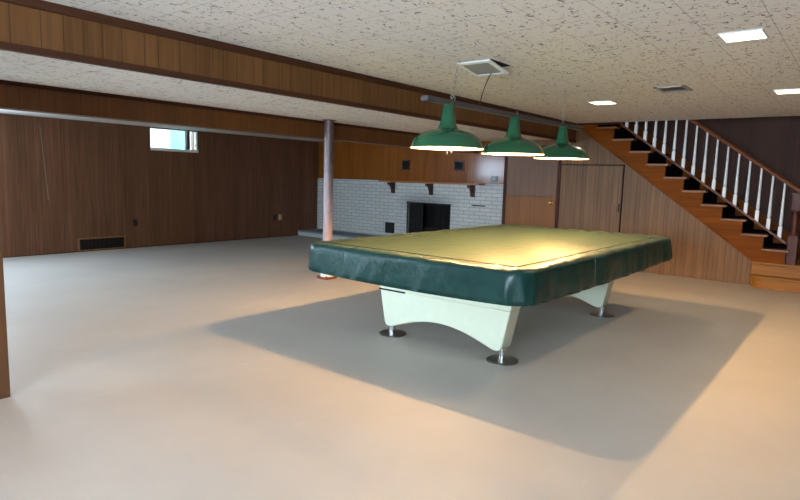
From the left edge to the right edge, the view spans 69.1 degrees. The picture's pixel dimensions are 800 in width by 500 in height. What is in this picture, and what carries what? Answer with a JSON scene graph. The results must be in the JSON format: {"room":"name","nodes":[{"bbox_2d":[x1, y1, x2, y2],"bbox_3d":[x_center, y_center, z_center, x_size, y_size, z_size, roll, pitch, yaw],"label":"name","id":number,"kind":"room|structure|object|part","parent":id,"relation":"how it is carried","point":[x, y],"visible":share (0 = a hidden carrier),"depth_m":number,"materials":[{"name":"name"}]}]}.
{"room":"basement game room","nodes":[
{"label":"basement game room","id":0,"kind":"room"},
{"bbox_2d":[0,113,318,256],"bbox_3d":[-5.402,-1.151,8.290,0.143,2.480,11.450,7,9,38],"label":"wall","id":1,"kind":"structure","parent":0,"point":[63,181],"depth_m":9.58,"materials":[{"name":"brown wood"}]},
{"bbox_2d":[77,236,125,250],"bbox_3d":[-4.710,-0.107,9.206,0.012,0.200,0.745,7,9,38],"label":"air vent","id":2,"kind":"object","parent":1,"relation":"in","point":[111,242],"visible":1,"depth_m":9.19,"materials":[{"name":"brown metal"}]},
{"bbox_2d":[3,235,294,257],"bbox_3d":[-3.849,-0.110,10.287,0.012,0.012,6.530,7,9,38],"label":"baseboard","id":3,"kind":"structure","parent":1,"relation":"attached to","point":[287,235],"depth_m":9.63,"materials":[{"name":"brown wood"}]},
{"bbox_2d":[150,127,197,152],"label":"window","id":4,"kind":"structure","parent":1,"relation":"in","point":[187,133],"depth_m":10.18,"materials":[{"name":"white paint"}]},
{"bbox_2d":[170,130,184,148],"bbox_3d":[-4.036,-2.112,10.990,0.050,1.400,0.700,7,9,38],"label":"panel","id":5,"kind":"object","parent":4,"relation":"attached to","point":[177,138],"visible":0.07,"depth_m":10.82,"materials":[{"name":"blue glass"}]},
{"bbox_2d":[0,109,334,141],"bbox_3d":[-3.743,-1.938,6.918,3.990,0.485,11.330,7,9,38],"label":"trim","id":6,"kind":"structure","parent":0,"point":[4,111],"depth_m":9.17,"materials":[{"name":"white paint"}]},
{"bbox_2d":[0,50,551,140],"bbox_3d":[-1.514,-1.628,5.145,1.740,0.536,11.330,7,9,38],"label":"ceiling","id":7,"kind":"structure","parent":0,"point":[14,66],"depth_m":5.00,"materials":[{"name":"tile"}]},
{"bbox_2d":[0,80,477,152],"bbox_3d":[-2.238,-1.359,5.759,0.186,0.230,11.330,7,9,38],"label":"beam","id":8,"kind":"structure","parent":7,"relation":"attached to","point":[18,96],"depth_m":5.67,"materials":[{"name":"brown wood"}]},
{"bbox_3d":[-2.173,-1.429,5.699,0.026,0.032,11.330,7,9,38],"label":"beam moulding","id":9,"kind":"part","parent":8,"relation":"part of","materials":[{"name":"brown wood"}]},
{"bbox_2d":[0,235,799,499],"bbox_3d":[-0.430,0.696,5.129,12.090,0.120,12.500,7,9,38],"label":"floor","id":10,"kind":"structure","parent":0,"point":[219,370],"depth_m":3.53,"materials":[{"name":"paint"}]},
{"bbox_2d":[317,119,336,279],"bbox_3d":[-0.887,-0.610,7.160,0.170,1.944,0.190,7,9,38],"label":"steel column","id":11,"kind":"structure","parent":10,"relation":"on","point":[328,124],"depth_m":7.09,"materials":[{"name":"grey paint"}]},
{"bbox_3d":[-0.914,0.340,7.279,0.170,0.028,0.190,7,9,38],"label":"plate","id":12,"kind":"part","parent":11,"relation":"part of","materials":[{"name":"metal"}]},
{"bbox_2d":[298,178,502,239],"bbox_3d":[-0.069,-0.731,11.277,4.545,1.215,1.035,7,9,38],"label":"fireplace","id":13,"kind":"object","parent":10,"relation":"on","point":[361,208],"visible":0.72,"depth_m":11.32,"materials":[{"name":"brick"}]},
{"bbox_3d":[-0.203,-0.439,11.469,0.235,0.210,0.012,7,9,38],"label":"ash door","id":14,"kind":"part","parent":13,"relation":"part of","materials":[{"name":"black metal"}]},
{"bbox_2d":[409,203,422,232],"bbox_3d":[0.310,-0.576,11.128,0.320,0.625,0.032,7,9,38],"label":"curtain","id":15,"kind":"object","parent":13,"relation":"hanging from","point":[415,210],"depth_m":11.13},
{"bbox_3d":[0.524,-0.545,10.885,1.020,0.677,0.028,7,9,38],"label":"firebox frame","id":16,"kind":"part","parent":13,"relation":"part of","materials":[{"name":"black metal"}]},
{"bbox_2d":[378,180,484,196],"bbox_3d":[0.518,-1.131,10.687,2.270,0.243,0.210,7,9,38],"label":"mantel shelf","id":17,"kind":"object","parent":13,"relation":"attached to","point":[471,186],"visible":1,"depth_m":10.64,"materials":[{"name":"brown wood"}]},
{"bbox_3d":[0.521,-1.237,10.674,2.270,0.029,0.210,7,9,38],"label":"shelf","id":18,"kind":"part","parent":17,"relation":"part of","materials":[{"name":"brown wood"}]},
{"bbox_2d":[440,205,449,229],"bbox_3d":[0.843,-0.508,10.703,0.230,0.625,0.032,7,9,38],"label":"curtain","id":19,"kind":"object","parent":13,"relation":"hanging from","point":[445,210],"depth_m":10.71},
{"bbox_3d":[0.667,-0.313,11.102,0.528,0.170,0.246,7,9,38],"label":"grate","id":20,"kind":"object","parent":13,"relation":"in","visible":0},
{"bbox_2d":[424,228,439,230],"bbox_3d":[0.667,-0.365,11.038,0.486,0.096,0.090,7,9,38],"label":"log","id":21,"kind":"object","parent":20,"relation":"on","point":[429,229],"visible":0.38,"depth_m":11.05,"materials":[{"name":"black wood"}]},
{"bbox_2d":[379,280,613,365],"bbox_3d":[0.997,0.293,5.259,1.830,0.728,3.185,7,9,38],"label":"pool table","id":22,"kind":"object","parent":10,"relation":"on","point":[492,325],"visible":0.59,"depth_m":4.33,"materials":[{"name":"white wood"}]},
{"bbox_3d":[-0.061,0.636,4.772,0.056,0.083,0.056,7,9,38],"label":"foot post","id":23,"kind":"part","parent":22,"relation":"part of","materials":[{"name":"silver metal"}]},
{"bbox_2d":[308,224,671,305],"bbox_3d":[1.004,0.018,5.225,1.974,0.246,3.319,7,9,38],"label":"table cover","id":24,"kind":"object","parent":22,"relation":"on","point":[502,264],"visible":1,"depth_m":4.22,"materials":[{"name":"green plastic"}]},
{"bbox_3d":[0.730,0.737,4.143,0.056,0.083,0.056,7,9,38],"label":"foot post","id":25,"kind":"part","parent":22,"relation":"part of","materials":[{"name":"silver metal"}]},
{"bbox_3d":[1.972,0.582,5.677,0.056,0.083,0.056,7,9,38],"label":"foot post","id":26,"kind":"part","parent":22,"relation":"part of","materials":[{"name":"silver metal"}]},
{"bbox_2d":[576,122,799,292],"bbox_3d":[4.814,-0.862,7.899,4.872,2.587,1.185,7,9,38],"label":"staircase","id":27,"kind":"structure","parent":10,"relation":"on","point":[766,253],"depth_m":8.12,"materials":[{"name":"orange wood"}]},
{"bbox_3d":[3.658,-0.888,8.290,2.582,1.877,0.008,7,9,38],"label":"stringer moulding","id":28,"kind":"part","parent":27,"relation":"part of","materials":[{"name":"orange wood"}]},
{"bbox_2d":[620,120,799,264],"bbox_3d":[4.056,-1.328,8.056,2.660,2.789,0.124,7,9,38],"label":"stair railing","id":29,"kind":"object","parent":27,"relation":"on","point":[792,245],"visible":0.75,"depth_m":7.71,"materials":[{"name":"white wood"}]},
{"bbox_3d":[4.068,-1.760,8.002,2.660,1.919,0.072,7,9,38],"label":"handrail","id":30,"kind":"part","parent":29,"relation":"part of","materials":[{"name":"brown wood"}]},
{"bbox_3d":[5.013,-0.268,7.388,0.124,0.905,0.124,7,9,38],"label":"newel post","id":31,"kind":"part","parent":29,"relation":"part of","materials":[{"name":"brown wood"}]},
{"bbox_3d":[5.466,0.578,6.881,2.308,0.018,0.170,7,9,38],"label":"step shoe moulding","id":32,"kind":"part","parent":27,"relation":"part of","materials":[{"name":"brown wood"}]},
{"bbox_2d":[44,0,799,122],"bbox_3d":[1.564,-1.352,2.682,6.160,0.300,11.330,7,9,38],"label":"ceiling","id":33,"kind":"structure","parent":0,"point":[617,51],"depth_m":3.87,"materials":[{"name":"tile"}]},
{"bbox_2d":[0,0,576,142],"bbox_3d":[-0.833,-1.365,4.621,0.062,0.290,11.330,7,9,38],"label":"beam","id":34,"kind":"structure","parent":33,"relation":"attached to","point":[42,28],"depth_m":3.98,"materials":[{"name":"brown wood"}]},
{"bbox_2d":[456,59,509,76],"bbox_3d":[0.660,-1.427,4.571,0.295,0.069,0.335,7,9,38],"label":"ceiling vent","id":35,"kind":"object","parent":33,"relation":"in","point":[484,67],"visible":0.98,"depth_m":4.54,"materials":[{"name":"white metal"}]},
{"bbox_3d":[0.649,-1.425,4.558,0.231,0.047,0.236,7,9,38],"label":"grille panel","id":36,"kind":"part","parent":35,"relation":"part of","materials":[{"name":"metal"}]},
{"bbox_2d":[410,59,588,159],"bbox_3d":[1.027,-1.135,5.026,0.540,0.738,2.745,7,9,38],"label":"light","id":37,"kind":"object","parent":33,"relation":"hanging from","point":[447,136],"visible":1,"depth_m":4.76,"materials":[{"name":"green metal"}]},
{"bbox_3d":[0.346,-0.901,4.210,0.540,0.331,0.540,7,9,38],"label":"lamp shade","id":38,"kind":"part","parent":37,"relation":"part of","materials":[{"name":"green metal"}]},
{"bbox_3d":[0.412,-1.265,4.314,0.029,0.340,0.265,4,7,15],"label":"hanging chain","id":39,"kind":"part","parent":37,"relation":"part of","materials":[{"name":"silver metal"}]},
{"bbox_3d":[0.671,-1.281,4.580,0.038,0.333,0.208,7,9,38],"label":"power cord","id":40,"kind":"part","parent":37,"relation":"part of","materials":[{"name":"brown plastic"}]},
{"bbox_3d":[0.974,-0.987,4.984,0.540,0.331,0.540,7,9,38],"label":"lamp shade","id":41,"kind":"part","parent":37,"relation":"part of","materials":[{"name":"green metal"}]},
{"bbox_3d":[1.608,-1.073,5.766,0.540,0.331,0.540,7,9,38],"label":"lamp shade","id":42,"kind":"part","parent":37,"relation":"part of","materials":[{"name":"green metal"}]},
{"bbox_3d":[1.611,-1.412,5.716,0.023,0.326,0.024,1,7,-5],"label":"hanging chain","id":43,"kind":"part","parent":37,"relation":"part of","materials":[{"name":"silver metal"}]},
{"bbox_2d":[588,100,617,104],"bbox_3d":[2.282,-1.655,6.535,0.250,0.008,0.270,7,9,38],"label":"recessed light","id":44,"kind":"object","parent":33,"relation":"in","point":[606,102],"visible":1,"depth_m":6.52,"materials":[{"name":"white paint"}]},
{"bbox_2d":[590,101,615,104],"bbox_3d":[2.282,-1.657,6.535,0.230,0.005,0.250,7,9,38],"label":"diffuser","id":45,"kind":"object","parent":44,"relation":"attached to","point":[592,102],"depth_m":6.52,"materials":[{"name":"white plastic"}]},
{"bbox_2d":[653,85,692,92],"bbox_3d":[2.563,-1.509,5.451,0.270,0.014,0.320,7,9,38],"label":"ceiling vent","id":46,"kind":"object","parent":33,"relation":"in","point":[677,88],"visible":1,"depth_m":5.45,"materials":[{"name":"grey metal"}]},
{"bbox_2d":[717,28,768,42],"bbox_3d":[2.056,-1.282,3.481,0.235,0.008,0.251,7,9,38],"label":"recessed light","id":47,"kind":"object","parent":33,"relation":"in","point":[752,34],"visible":1,"depth_m":3.47,"materials":[{"name":"white paint"}]},
{"bbox_2d":[773,88,799,93],"bbox_3d":[3.630,-1.476,5.404,0.245,0.008,0.280,7,9,38],"label":"recessed light","id":48,"kind":"object","parent":33,"relation":"in","point":[794,90],"visible":1,"depth_m":5.41,"materials":[{"name":"white paint"}]},
{"bbox_2d":[319,116,799,284],"bbox_3d":[3.256,-1.889,9.260,11.990,4.200,1.070,7,9,38],"label":"wall","id":49,"kind":"structure","parent":0,"point":[774,142],"depth_m":8.50,"materials":[{"name":"brown wood"}]},
{"bbox_2d":[402,160,409,169],"bbox_3d":[0.113,-1.625,11.131,0.190,0.185,0.014,7,9,38],"label":"air vent","id":50,"kind":"object","parent":49,"relation":"in","point":[405,163],"visible":1,"depth_m":11.13,"materials":[{"name":"black metal"}]},
{"bbox_2d":[453,160,463,170],"bbox_3d":[1.052,-1.505,10.383,0.215,0.185,0.014,7,9,38],"label":"air vent","id":51,"kind":"object","parent":49,"relation":"in","point":[458,164],"visible":1,"depth_m":10.38,"materials":[{"name":"black metal"}]},
{"bbox_2d":[491,176,497,181],"bbox_3d":[1.615,-1.216,9.949,0.120,0.090,0.026,7,9,38],"label":"thermostat","id":52,"kind":"object","parent":49,"relation":"attached to","point":[494,178],"visible":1,"depth_m":9.94,"materials":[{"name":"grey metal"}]},
{"bbox_2d":[501,156,507,223],"bbox_3d":[1.785,-0.849,9.878,0.052,1.900,0.080,7,9,38],"label":"trim","id":53,"kind":"structure","parent":49,"relation":"attached to","point":[506,157],"depth_m":9.82,"materials":[{"name":"brown wood"}]},
{"bbox_2d":[505,146,561,227],"bbox_3d":[2.136,-0.770,9.526,0.950,1.850,0.097,7,9,38],"label":"door","id":54,"kind":"structure","parent":49,"relation":"in","point":[527,176],"depth_m":9.51,"materials":[{"name":"orange wood"}]},
{"bbox_3d":[2.160,-0.773,9.556,0.950,1.850,0.020,7,9,38],"label":"frame","id":55,"kind":"part","parent":54,"relation":"part of","materials":[{"name":"brown wood"}]},
{"bbox_2d":[558,164,624,232],"bbox_3d":[2.907,-0.533,8.969,0.988,1.560,0.031,7,9,38],"label":"door","id":56,"kind":"structure","parent":49,"relation":"in","point":[591,195],"depth_m":8.92,"materials":[{"name":"brown wood"}]},
{"bbox_2d":[577,122,621,124],"bbox_3d":[2.992,-1.899,8.750,0.670,0.030,0.050,7,9,38],"label":"trim","id":57,"kind":"structure","parent":49,"relation":"attached to","point":[603,123],"depth_m":8.69,"materials":[{"name":"brown wood"}]},
{"bbox_3d":[-3.349,-0.015,1.761,0.120,1.954,3.530,7,9,38],"label":"wall partition","id":58,"kind":"structure","parent":0,"visible":0},
{"bbox_2d":[0,216,10,398],"bbox_3d":[-2.235,-0.147,3.121,0.142,1.944,0.117,7,9,38],"label":"trim","id":59,"kind":"structure","parent":58,"relation":"attached to","point":[4,360],"depth_m":3.19,"materials":[{"name":"brown wood"}]}
]}

